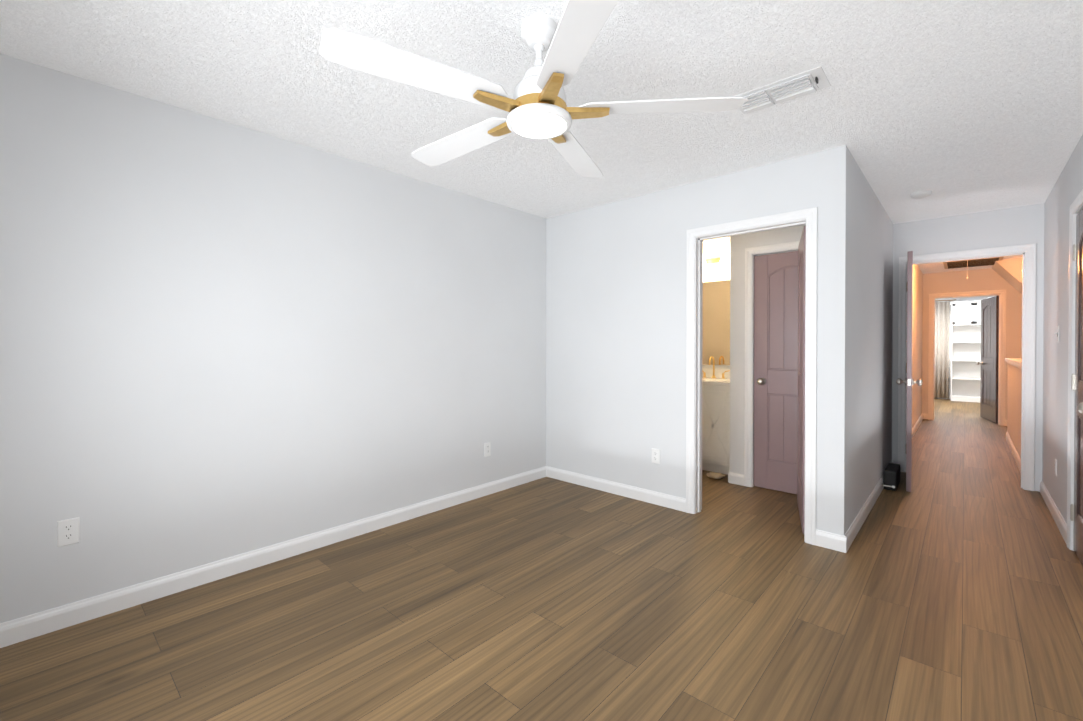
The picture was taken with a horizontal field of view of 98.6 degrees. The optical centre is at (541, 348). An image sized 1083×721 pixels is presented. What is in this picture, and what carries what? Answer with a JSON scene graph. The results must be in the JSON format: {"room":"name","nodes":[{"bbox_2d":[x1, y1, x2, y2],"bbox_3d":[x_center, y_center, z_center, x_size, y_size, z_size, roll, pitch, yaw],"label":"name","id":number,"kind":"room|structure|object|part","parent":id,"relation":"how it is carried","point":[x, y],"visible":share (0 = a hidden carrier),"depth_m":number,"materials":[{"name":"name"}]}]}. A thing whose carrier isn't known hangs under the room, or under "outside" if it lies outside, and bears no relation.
{"room":"empty bedroom","nodes":[
{"label":"empty bedroom","id":0,"kind":"room"},
{"bbox_2d":[0,54,545,622],"bbox_3d":[-0.477,-0.006,3.922,0.120,2.440,6.600,0,1,42],"label":"wall","id":1,"kind":"structure","parent":0,"point":[220,340],"depth_m":2.48,"materials":[{"name":"paint"}]},
{"bbox_2d":[57,517,79,546],"bbox_3d":[-2.094,0.813,2.060,0.007,0.115,0.070,0,1,42],"label":"electrical outlet","id":2,"kind":"object","parent":1,"relation":"attached to","point":[68,531],"visible":1,"depth_m":2.06,"materials":[{"name":"plastic"}]},
{"bbox_2d":[0,467,547,647],"bbox_3d":[-1.259,1.173,2.973,0.014,0.096,3.890,0,1,42],"label":"baseboard","id":3,"kind":"structure","parent":1,"relation":"attached to","point":[14,631],"depth_m":2.48,"materials":[{"name":"white wood"}]},
{"bbox_2d":[484,442,490,456],"bbox_3d":[-0.448,0.839,3.867,0.007,0.115,0.070,0,1,42],"label":"electrical outlet","id":4,"kind":"object","parent":1,"relation":"attached to","point":[487,449],"visible":1,"depth_m":3.86,"materials":[{"name":"plastic"}]},
{"bbox_2d":[0,398,1082,720],"bbox_3d":[4.083,1.252,5.486,4.770,0.100,15.040,0,1,42],"label":"floor","id":5,"kind":"structure","parent":0,"point":[948,586],"depth_m":2.09,"materials":[{"name":"brown wood"}]},
{"bbox_2d":[702,356,729,474],"bbox_3d":[1.695,0.643,4.800,0.780,1.127,0.575,0,1,42],"label":"bathroom vanity","id":6,"kind":"object","parent":5,"relation":"on","point":[715,419],"visible":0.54,"depth_m":4.48,"materials":[{"name":"white wood"}]},
{"bbox_2d":[702,356,729,378],"bbox_3d":[1.797,0.196,4.906,0.342,0.234,0.143,0,1,42],"label":"faucet","id":7,"kind":"object","parent":6,"relation":"on","point":[704,373],"depth_m":4.93,"materials":[{"name":"gold metal"}]},
{"bbox_2d":[707,472,724,478],"bbox_3d":[1.626,1.185,4.345,0.164,0.051,0.130,0,0,17],"label":"rug","id":8,"kind":"object","parent":5,"relation":"on","point":[715,475],"depth_m":4.32,"materials":[{"name":"fabric"}]},
{"bbox_2d":[884,463,899,490],"bbox_3d":[3.097,1.130,4.111,0.087,0.165,0.360,0,1,42],"label":"box","id":9,"kind":"object","parent":5,"relation":"on","point":[891,474],"visible":1,"depth_m":3.99,"materials":[{"name":"plastic"}]},
{"bbox_2d":[950,300,980,402],"bbox_3d":[9.505,0.060,10.228,0.784,2.210,0.414,0,1,42],"label":"bookcase","id":10,"kind":"object","parent":5,"relation":"on","point":[965,349],"visible":0.62,"depth_m":10.37,"materials":[{"name":"white wood"}]},
{"bbox_2d":[0,0,1082,273],"bbox_3d":[4.083,-1.288,5.467,4.770,0.100,15.040,0,1,42],"label":"ceiling","id":11,"kind":"structure","parent":0,"point":[964,106],"depth_m":2.11,"materials":[{"name":"white paint"}]},
{"bbox_2d":[319,0,747,177],"bbox_3d":[-0.051,-1.021,1.784,1.402,0.378,1.453,0,1,42],"label":"ceiling fan","id":12,"kind":"object","parent":11,"relation":"hanging from","point":[535,106],"visible":1,"depth_m":1.65,"materials":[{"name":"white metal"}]},
{"bbox_3d":[-0.009,-1.059,1.756,0.204,0.302,0.204,0,1,42],"label":"motor","id":13,"kind":"part","parent":12,"relation":"part of","materials":[{"name":"white metal"}]},
{"bbox_2d":[513,113,565,136],"bbox_3d":[-0.009,-0.839,1.758,0.201,0.014,0.201,0,1,42],"label":"diffuser","id":14,"kind":"object","parent":12,"relation":"attached to","point":[524,124],"depth_m":1.74,"materials":[{"name":"white glass"}]},
{"bbox_2d":[734,66,830,113],"bbox_3d":[1.122,-1.197,2.200,0.388,0.032,0.200,0,1,42],"label":"ceiling vent","id":15,"kind":"object","parent":11,"relation":"in","point":[795,86],"visible":0.94,"depth_m":2.15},
{"bbox_2d":[910,190,931,198],"bbox_3d":[2.989,-1.206,3.664,0.132,0.037,0.132,0,1,42],"label":"smoke detector","id":16,"kind":"object","parent":11,"relation":"attached to","point":[920,194],"visible":1,"depth_m":3.63,"materials":[{"name":"plastic"}]},
{"bbox_2d":[943,257,1003,268],"bbox_3d":[6.243,-1.240,6.746,0.620,0.016,0.800,0,1,42],"label":"attic hatch","id":17,"kind":"object","parent":11,"relation":"in","point":[971,263],"visible":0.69,"depth_m":6.74,"materials":[{"name":"brown wood"}]},
{"bbox_2d":[546,145,849,535],"bbox_3d":[0.973,-0.004,3.643,2.400,2.440,0.120,0,1,42],"label":"wall","id":18,"kind":"structure","parent":0,"point":[616,274],"depth_m":3.65,"materials":[{"name":"paint"}]},
{"bbox_2d":[544,466,685,511],"bbox_3d":[0.571,1.165,3.927,1.375,0.096,0.014,0,1,42],"label":"baseboard","id":19,"kind":"structure","parent":18,"relation":"attached to","point":[661,499],"depth_m":3.84,"materials":[{"name":"white wood"}]},
{"bbox_2d":[652,448,659,463],"bbox_3d":[0.891,0.841,3.638,0.070,0.115,0.007,0,1,42],"label":"outlet","id":20,"kind":"object","parent":18,"relation":"attached to","point":[656,456],"visible":1,"depth_m":3.63,"materials":[{"name":"plastic"}]},
{"bbox_2d":[686,207,817,544],"bbox_3d":[1.438,0.171,3.221,0.848,2.095,0.155,0,1,42],"label":"door frame","id":21,"kind":"structure","parent":18,"relation":"attached to","point":[808,218],"depth_m":3.24,"materials":[{"name":"white wood"}]},
{"bbox_2d":[797,226,805,533],"bbox_3d":[1.884,0.204,3.353,0.035,2.012,0.712,0,0,26],"label":"door","id":22,"kind":"structure","parent":18,"relation":"in","point":[801,378],"depth_m":3.27,"materials":[{"name":"wood"}]},
{"bbox_2d":[820,530,835,542],"bbox_3d":[2.089,1.170,3.284,0.014,0.096,0.840,0,1,42],"label":"baseboard","id":23,"kind":"structure","parent":18,"relation":"attached to","point":[825,537],"depth_m":2.85,"materials":[{"name":"white wood"}]},
{"bbox_2d":[702,237,725,368],"bbox_3d":[2.060,-0.014,4.925,2.280,2.440,0.100,0,1,42],"label":"wall","id":24,"kind":"structure","parent":0,"point":[712,248],"depth_m":5.03,"materials":[{"name":"paint"}]},
{"bbox_2d":[702,280,729,364],"bbox_3d":[1.888,-0.275,5.002,0.720,0.900,0.012,0,1,42],"label":"mirror","id":25,"kind":"object","parent":24,"relation":"attached to","point":[716,320],"visible":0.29,"depth_m":5.00,"materials":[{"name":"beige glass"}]},
{"bbox_2d":[703,250,729,265],"bbox_3d":[1.833,-0.957,4.936,0.500,0.135,0.178,0,1,42],"label":"sconce","id":26,"kind":"object","parent":24,"relation":"attached to","point":[724,258],"visible":0.58,"depth_m":4.88,"materials":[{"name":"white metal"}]},
{"bbox_2d":[726,225,805,474],"bbox_3d":[2.072,-0.007,3.927,0.916,2.440,0.100,0,1,42],"label":"wall","id":27,"kind":"structure","parent":0,"point":[733,270],"depth_m":4.15,"materials":[{"name":"paint"}]},
{"bbox_2d":[744,241,799,486],"bbox_3d":[2.100,0.166,3.890,0.740,2.095,0.118,0,1,42],"label":"door frame","id":28,"kind":"structure","parent":27,"relation":"attached to","point":[751,253],"depth_m":4.07,"materials":[{"name":"white wood"}]},
{"bbox_2d":[753,251,797,493],"bbox_3d":[2.093,0.200,3.882,0.604,2.012,0.035,0,1,42],"label":"door","id":29,"kind":"structure","parent":27,"relation":"in","point":[775,360],"depth_m":3.95,"materials":[{"name":"purple wood"}]},
{"bbox_2d":[757,378,765,384],"bbox_3d":[1.907,0.282,4.052,0.104,0.064,0.179,0,1,42],"label":"door knob","id":30,"kind":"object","parent":29,"relation":"attached to","point":[761,381],"depth_m":3.98,"materials":[{"name":"silver metal"}]},
{"bbox_2d":[848,153,923,528],"bbox_3d":[4.149,-0.018,5.437,0.120,2.440,6.810,0,1,42],"label":"wall","id":31,"kind":"structure","parent":0,"point":[870,341],"depth_m":3.55,"materials":[{"name":"paint"}]},
{"bbox_2d":[840,461,892,552],"bbox_3d":[2.652,1.167,3.703,0.014,0.096,2.484,0,1,42],"label":"baseboard","id":32,"kind":"structure","parent":31,"relation":"attached to","point":[846,540],"depth_m":3.17,"materials":[{"name":"white wood"}]},
{"bbox_2d":[912,413,923,436],"bbox_3d":[4.996,1.148,6.264,0.030,0.096,4.220,0,1,42],"label":"baseboard","id":33,"kind":"structure","parent":31,"relation":"attached to","point":[921,417],"depth_m":6.92,"materials":[{"name":"wood"}]},
{"bbox_2d":[935,295,998,394],"bbox_3d":[9.591,-0.057,10.550,3.180,2.440,0.120,0,1,42],"label":"wall","id":34,"kind":"structure","parent":0,"point":[970,298],"depth_m":10.66,"materials":[{"name":"paint"}]},
{"bbox_2d":[892,203,1043,491],"bbox_3d":[3.856,-0.010,4.358,1.140,2.440,0.120,0,1,42],"label":"wall","id":35,"kind":"structure","parent":0,"point":[1020,225],"depth_m":4.18,"materials":[{"name":"paint"}]},
{"bbox_2d":[906,251,912,491],"bbox_3d":[3.335,0.192,4.218,0.035,2.022,0.790,0,1,38],"label":"door","id":36,"kind":"structure","parent":35,"relation":"in","point":[909,367],"depth_m":3.91,"materials":[{"name":"wood"}]},
{"bbox_2d":[896,378,922,385],"bbox_3d":[3.122,0.283,3.949,0.179,0.064,0.104,0,1,38],"label":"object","id":37,"kind":"structure","parent":36,"relation":"attached to","point":[899,381],"depth_m":3.93,"materials":[{"name":"silver metal"}]},
{"bbox_2d":[898,243,1035,490],"bbox_3d":[3.900,0.158,4.319,0.926,2.105,0.155,0,1,42],"label":"door frame","id":38,"kind":"structure","parent":35,"relation":"attached to","point":[1027,252],"depth_m":4.04,"materials":[{"name":"white wood"}]},
{"bbox_2d":[924,269,1021,419],"bbox_3d":[7.233,-0.031,7.152,2.130,2.440,0.120,0,1,42],"label":"wall","id":39,"kind":"structure","parent":0,"point":[925,285],"depth_m":7.34,"materials":[{"name":"paint"}]},
{"bbox_2d":[928,290,1005,425],"bbox_3d":[6.842,0.139,7.510,0.912,2.095,0.155,0,1,42],"label":"door frame","id":40,"kind":"structure","parent":39,"relation":"attached to","point":[1001,358],"depth_m":7.30,"materials":[{"name":"wood"}]},
{"bbox_2d":[980,296,998,423],"bbox_3d":[7.352,0.171,7.638,0.035,2.012,0.776,0,1,30],"label":"door","id":41,"kind":"structure","parent":39,"relation":"in","point":[989,356],"depth_m":7.58,"materials":[{"name":"grey wood"}]},
{"bbox_2d":[992,258,1021,293],"bbox_3d":[7.180,-1.036,6.469,1.300,0.420,0.950,0,1,42],"label":"ceiling soffit","id":42,"kind":"structure","parent":0,"point":[1009,271],"depth_m":6.49,"materials":[{"name":"paint"}]},
{"bbox_2d":[1007,364,1021,458],"bbox_3d":[5.259,0.690,5.087,0.100,1.030,2.840,0,1,42],"label":"wall","id":43,"kind":"structure","parent":0,"point":[1014,405],"depth_m":5.27,"materials":[{"name":"paint"}]},
{"bbox_2d":[1005,358,1021,368],"bbox_3d":[5.269,0.167,5.094,0.150,0.065,2.870,0,1,42],"label":"trim","id":44,"kind":"structure","parent":43,"relation":"on","point":[1016,362],"depth_m":5.22,"materials":[{"name":"wood"}]},
{"bbox_2d":[1006,432,1020,472],"bbox_3d":[5.217,1.156,5.129,0.014,0.096,2.840,0,1,42],"label":"baseboard","id":45,"kind":"structure","parent":43,"relation":"attached to","point":[1018,461],"depth_m":5.18,"materials":[{"name":"wood"}]},
{"bbox_2d":[1042,135,1082,523],"bbox_3d":[2.180,0.011,1.583,0.120,2.440,6.480,0,1,42],"label":"wall","id":46,"kind":"structure","parent":0,"point":[1067,188],"depth_m":3.31,"materials":[{"name":"paint"}]},
{"bbox_2d":[1040,481,1066,544],"bbox_3d":[3.742,1.169,3.406,0.014,0.096,1.455,0,1,42],"label":"baseboard","id":47,"kind":"structure","parent":46,"relation":"attached to","point":[1059,520],"depth_m":3.29,"materials":[{"name":"white wood"}]},
{"bbox_2d":[1054,459,1056,475],"bbox_3d":[3.689,0.853,3.340,0.007,0.115,0.070,0,1,42],"label":"outlet","id":48,"kind":"object","parent":46,"relation":"attached to","point":[1055,469],"visible":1,"depth_m":3.33,"materials":[{"name":"plastic"}]},
{"bbox_2d":[1055,326,1058,341],"bbox_3d":[3.648,-0.102,3.295,0.017,0.115,0.070,0,1,42],"label":"hall light switch","id":49,"kind":"object","parent":46,"relation":"attached to","point":[1057,333],"visible":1,"depth_m":3.29,"materials":[{"name":"plastic"}]},
{"bbox_2d":[1067,189,1082,550],"bbox_3d":[2.985,0.177,2.481,0.138,2.095,0.920,0,1,42],"label":"door frame","id":50,"kind":"structure","parent":46,"relation":"attached to","point":[1076,206],"depth_m":2.82,"materials":[{"name":"white wood"}]},
{"bbox_2d":[1070,209,1082,566],"bbox_3d":[2.965,0.210,2.506,0.179,2.012,0.796,0,1,42],"label":"door","id":51,"kind":"structure","parent":46,"relation":"in","point":[1076,512],"depth_m":2.71,"materials":[{"name":"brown wood"}]},
{"bbox_3d":[2.732,0.296,2.251,0.179,0.064,0.104,0,1,42],"label":"knob","id":52,"kind":"part","parent":51,"relation":"part of","materials":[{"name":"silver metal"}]},
{"bbox_3d":[8.883,-1.100,10.863,1.200,0.024,0.024,0,1,42],"label":"curtain rod","id":53,"kind":"object","parent":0,"visible":0},
{"bbox_2d":[934,301,949,397],"bbox_3d":[8.912,0.026,10.842,0.883,2.190,0.086,0,1,42],"label":"curtain","id":54,"kind":"object","parent":53,"relation":"hanging from","point":[941,386],"visible":0.17,"depth_m":10.64,"materials":[{"name":"fabric"}]}
]}

